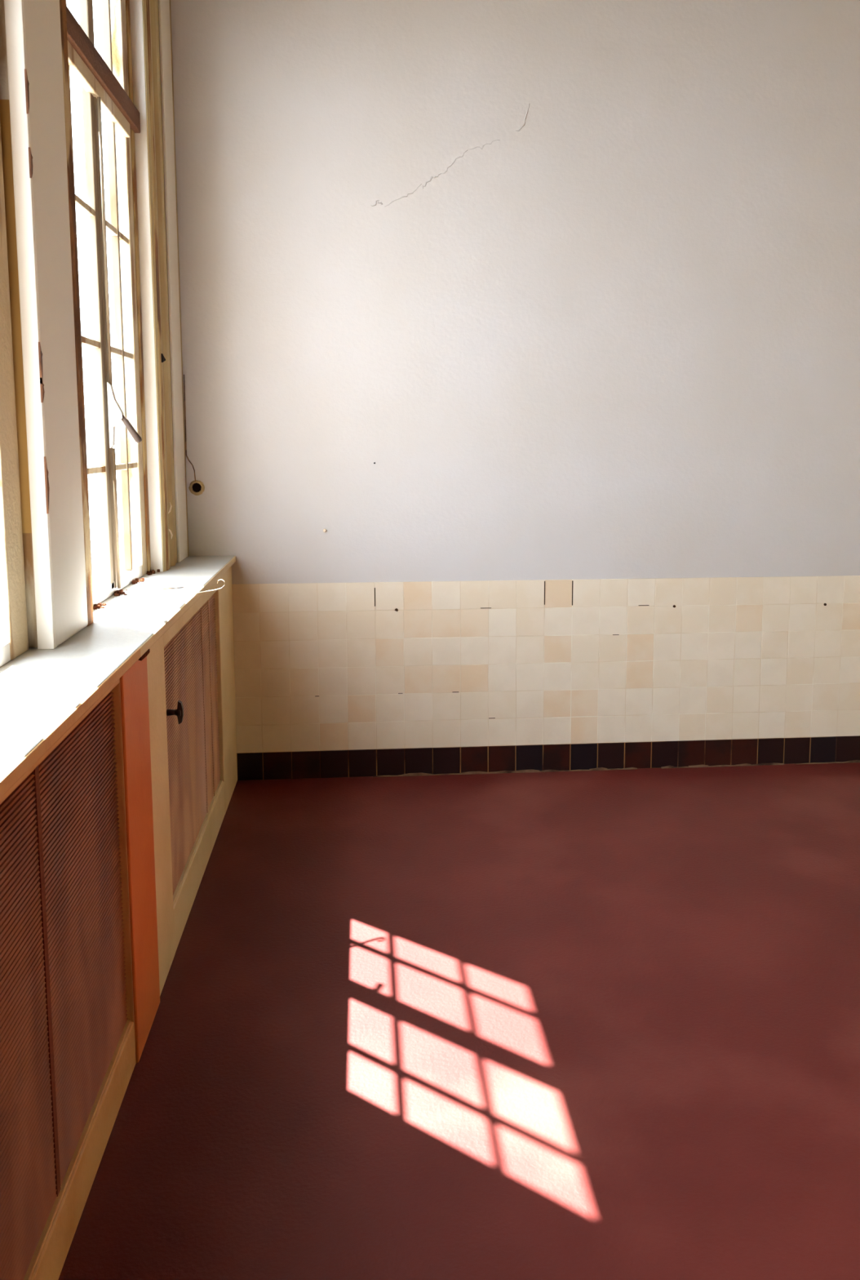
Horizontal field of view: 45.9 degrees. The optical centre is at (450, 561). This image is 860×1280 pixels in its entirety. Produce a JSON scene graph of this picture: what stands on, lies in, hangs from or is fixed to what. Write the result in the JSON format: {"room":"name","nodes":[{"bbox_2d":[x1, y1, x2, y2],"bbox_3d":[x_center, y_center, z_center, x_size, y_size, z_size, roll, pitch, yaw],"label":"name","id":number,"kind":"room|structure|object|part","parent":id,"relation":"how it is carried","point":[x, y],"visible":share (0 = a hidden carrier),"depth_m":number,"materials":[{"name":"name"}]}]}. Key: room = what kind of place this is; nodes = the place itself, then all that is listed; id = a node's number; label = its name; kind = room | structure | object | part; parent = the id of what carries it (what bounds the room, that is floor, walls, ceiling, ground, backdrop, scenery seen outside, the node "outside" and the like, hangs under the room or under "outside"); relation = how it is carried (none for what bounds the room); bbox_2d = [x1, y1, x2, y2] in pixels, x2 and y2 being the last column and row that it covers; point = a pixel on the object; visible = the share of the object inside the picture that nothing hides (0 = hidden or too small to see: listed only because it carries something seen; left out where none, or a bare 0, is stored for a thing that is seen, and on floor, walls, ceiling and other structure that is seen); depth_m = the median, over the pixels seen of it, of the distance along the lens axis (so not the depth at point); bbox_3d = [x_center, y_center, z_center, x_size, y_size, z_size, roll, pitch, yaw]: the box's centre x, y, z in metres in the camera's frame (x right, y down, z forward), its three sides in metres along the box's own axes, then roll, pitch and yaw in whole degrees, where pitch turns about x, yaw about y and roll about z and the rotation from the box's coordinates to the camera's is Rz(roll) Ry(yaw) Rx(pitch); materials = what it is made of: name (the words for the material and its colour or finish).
{"room":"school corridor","nodes":[
{"label":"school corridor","id":0,"kind":"room"},
{"bbox_2d":[150,4,170,558],"bbox_3d":[-0.785,-1.320,0.043,0.360,5.750,8.600,-1,7,-5],"label":"wall","id":1,"kind":"structure","parent":0,"point":[150,4],"depth_m":4.00,"materials":[{"name":"paint"}]},
{"bbox_2d":[0,0,37,666],"bbox_3d":[-1.046,-0.818,1.853,0.138,2.230,1.160,-1,7,-5],"label":"window","id":2,"kind":"structure","parent":1,"relation":"in","point":[18,622],"depth_m":2.42,"materials":[{"name":"beige paint"}]},
{"bbox_3d":[-1.024,-0.816,1.839,0.040,2.230,1.130,-1,7,-5],"label":"frame","id":3,"kind":"part","parent":2,"relation":"part of","materials":[{"name":"beige paint"}]},
{"bbox_2d":[4,0,93,649],"bbox_3d":[-1.036,-1.007,2.570,0.066,2.430,0.368,-1,7,-5],"label":"window post","id":4,"kind":"object","parent":1,"relation":"attached to","point":[37,39],"visible":1,"depth_m":2.53,"materials":[{"name":"beige paint"}]},
{"bbox_2d":[0,555,235,798],"bbox_3d":[-0.771,0.519,0.272,0.383,0.036,8.600,-1,7,-5],"label":"window sill","id":5,"kind":"structure","parent":1,"relation":"attached to","point":[43,693],"depth_m":2.39,"materials":[{"name":"white paint"}]},
{"bbox_2d":[150,586,186,590],"bbox_3d":[-0.978,0.095,3.543,0.132,0.004,0.010,-4,8,-29],"label":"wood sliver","id":6,"kind":"object","parent":5,"relation":"on","point":[180,587],"visible":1,"depth_m":3.54,"materials":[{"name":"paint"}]},
{"bbox_2d":[191,578,225,594],"bbox_3d":[-0.825,0.086,3.461,0.128,0.041,0.013,-5,9,-37],"label":"paint curl","id":7,"kind":"object","parent":5,"relation":"attached to","point":[221,579],"visible":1,"depth_m":3.47,"materials":[{"name":"beige"}]},
{"bbox_2d":[65,0,188,609],"bbox_3d":[-1.155,-1.127,3.545,0.220,2.431,1.651,-1,7,-5],"label":"window","id":8,"kind":"structure","parent":1,"relation":"in","point":[107,83],"depth_m":3.72,"materials":[{"name":"beige paint"}]},
{"bbox_3d":[-1.143,-1.564,3.226,0.078,0.075,1.125,-1,7,-5],"label":"transom rail","id":9,"kind":"part","parent":8,"relation":"part of","materials":[{"name":"brown wood"}]},
{"bbox_3d":[-1.117,-0.693,3.330,0.010,1.580,0.010,2,7,17],"label":"bolt rod","id":10,"kind":"part","parent":8,"relation":"part of","materials":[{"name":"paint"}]},
{"bbox_3d":[-1.100,-0.481,3.347,0.044,0.215,0.028,-1,7,-5],"label":"handle plate","id":11,"kind":"part","parent":8,"relation":"part of","materials":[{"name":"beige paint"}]},
{"bbox_3d":[-1.133,-0.996,3.297,0.078,2.230,1.125,-1,7,-5],"label":"frame","id":12,"kind":"part","parent":8,"relation":"part of","materials":[{"name":"beige paint"}]},
{"bbox_3d":[-1.056,-0.440,3.356,0.072,0.099,0.022,-1,7,-5],"label":"handle lever","id":13,"kind":"part","parent":8,"relation":"part of","materials":[{"name":"grey metal"}]},
{"bbox_2d":[97,0,163,572],"bbox_3d":[-1.210,-1.064,3.849,0.160,2.230,0.006,-1,7,-5],"label":"window reveal","id":14,"kind":"structure","parent":1,"relation":"in","point":[135,6],"depth_m":3.85,"materials":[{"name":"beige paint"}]},
{"bbox_2d":[58,762,859,1279],"bbox_3d":[1.301,1.553,0.707,4.560,0.120,8.850,-1,7,-5],"label":"floor","id":15,"kind":"structure","parent":0,"point":[580,1024],"depth_m":2.67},
{"bbox_2d":[0,678,136,1279],"bbox_3d":[-0.743,0.856,1.756,0.035,1.012,1.488,-1,7,-5],"label":"radiator cover","id":16,"kind":"object","parent":15,"relation":"on","point":[68,1059],"visible":0.89,"depth_m":1.98,"materials":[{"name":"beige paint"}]},
{"bbox_2d":[120,656,159,1062],"bbox_3d":[-0.817,0.749,2.633,0.041,1.008,0.278,-1,7,-5],"label":"wooden board","id":17,"kind":"object","parent":15,"relation":"on","point":[134,682],"visible":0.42,"depth_m":2.60,"materials":[{"name":"wood"}]},
{"bbox_2d":[146,565,237,995],"bbox_3d":[-0.896,0.617,3.688,0.068,1.012,1.845,-1,7,-5],"label":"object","id":18,"kind":"structure","parent":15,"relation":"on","point":[191,676],"depth_m":3.46,"materials":[{"name":"beige paint"}]},
{"bbox_3d":[-0.847,0.460,3.090,0.027,0.019,0.019,-1,7,-5],"label":"knob stem","id":19,"kind":"part","parent":18,"relation":"part of","materials":[{"name":"black metal"}]},
{"bbox_3d":[-0.825,0.460,3.091,0.025,0.072,0.028,-1,7,-5],"label":"knob","id":20,"kind":"part","parent":18,"relation":"part of","materials":[{"name":"black metal"}]},
{"bbox_2d":[164,593,220,894],"bbox_3d":[-0.912,0.585,3.598,0.020,0.817,1.165,-1,7,-5],"label":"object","id":21,"kind":"structure","parent":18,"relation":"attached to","point":[192,651],"depth_m":3.54,"materials":[{"name":"brown wood"}]},
{"bbox_2d":[373,760,859,777],"bbox_3d":[0.987,0.978,4.822,2.696,0.013,0.008,-1,7,-5],"label":"joint","id":22,"kind":"object","parent":15,"relation":"on","point":[853,761],"visible":1,"depth_m":4.79,"materials":[{"name":"black"}]},
{"bbox_2d":[170,0,859,584],"bbox_3d":[0.924,-1.364,4.661,4.560,4.700,0.255,-1,7,-5],"label":"wall","id":23,"kind":"structure","parent":0,"point":[578,281],"depth_m":4.50,"materials":[{"name":"beige paint"}]},
{"bbox_2d":[183,374,195,480],"bbox_3d":[-1.140,-0.582,4.445,0.041,0.463,0.008,-1,7,-5],"label":"wire","id":24,"kind":"object","parent":23,"relation":"attached to","point":[184,375],"visible":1,"depth_m":4.44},
{"bbox_2d":[188,480,204,495],"bbox_3d":[-1.118,-0.323,4.480,0.070,0.068,0.013,-1,7,-5],"label":"outlet","id":25,"kind":"object","parent":23,"relation":"attached to","point":[197,487],"visible":1,"depth_m":4.48,"materials":[{"name":"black plastic"}]},
{"bbox_2d":[231,575,859,753],"bbox_3d":[1.116,0.466,4.776,4.202,0.780,0.008,-1,7,-5],"label":"wall tiles","id":26,"kind":"structure","parent":23,"relation":"attached to","point":[362,665],"depth_m":4.72,"materials":[{"name":"tile"}]},
{"bbox_2d":[236,735,859,780],"bbox_3d":[1.117,0.918,4.832,4.202,0.129,0.006,-1,7,-5],"label":"baseboard","id":27,"kind":"structure","parent":23,"relation":"attached to","point":[652,754],"depth_m":4.77,"materials":[{"name":"brown tile"}]},
{"label":"outside","id":28,"kind":"structure","parent":0,"visible":0},
{"bbox_2d":[91,557,120,586],"bbox_3d":[-13.930,2.079,1.636,25.640,0.150,32.000,-1,7,-5],"label":"window pane","id":29,"kind":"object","parent":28,"point":[97,570],"depth_m":16.46,"materials":[{"name":"glass"}]}
]}

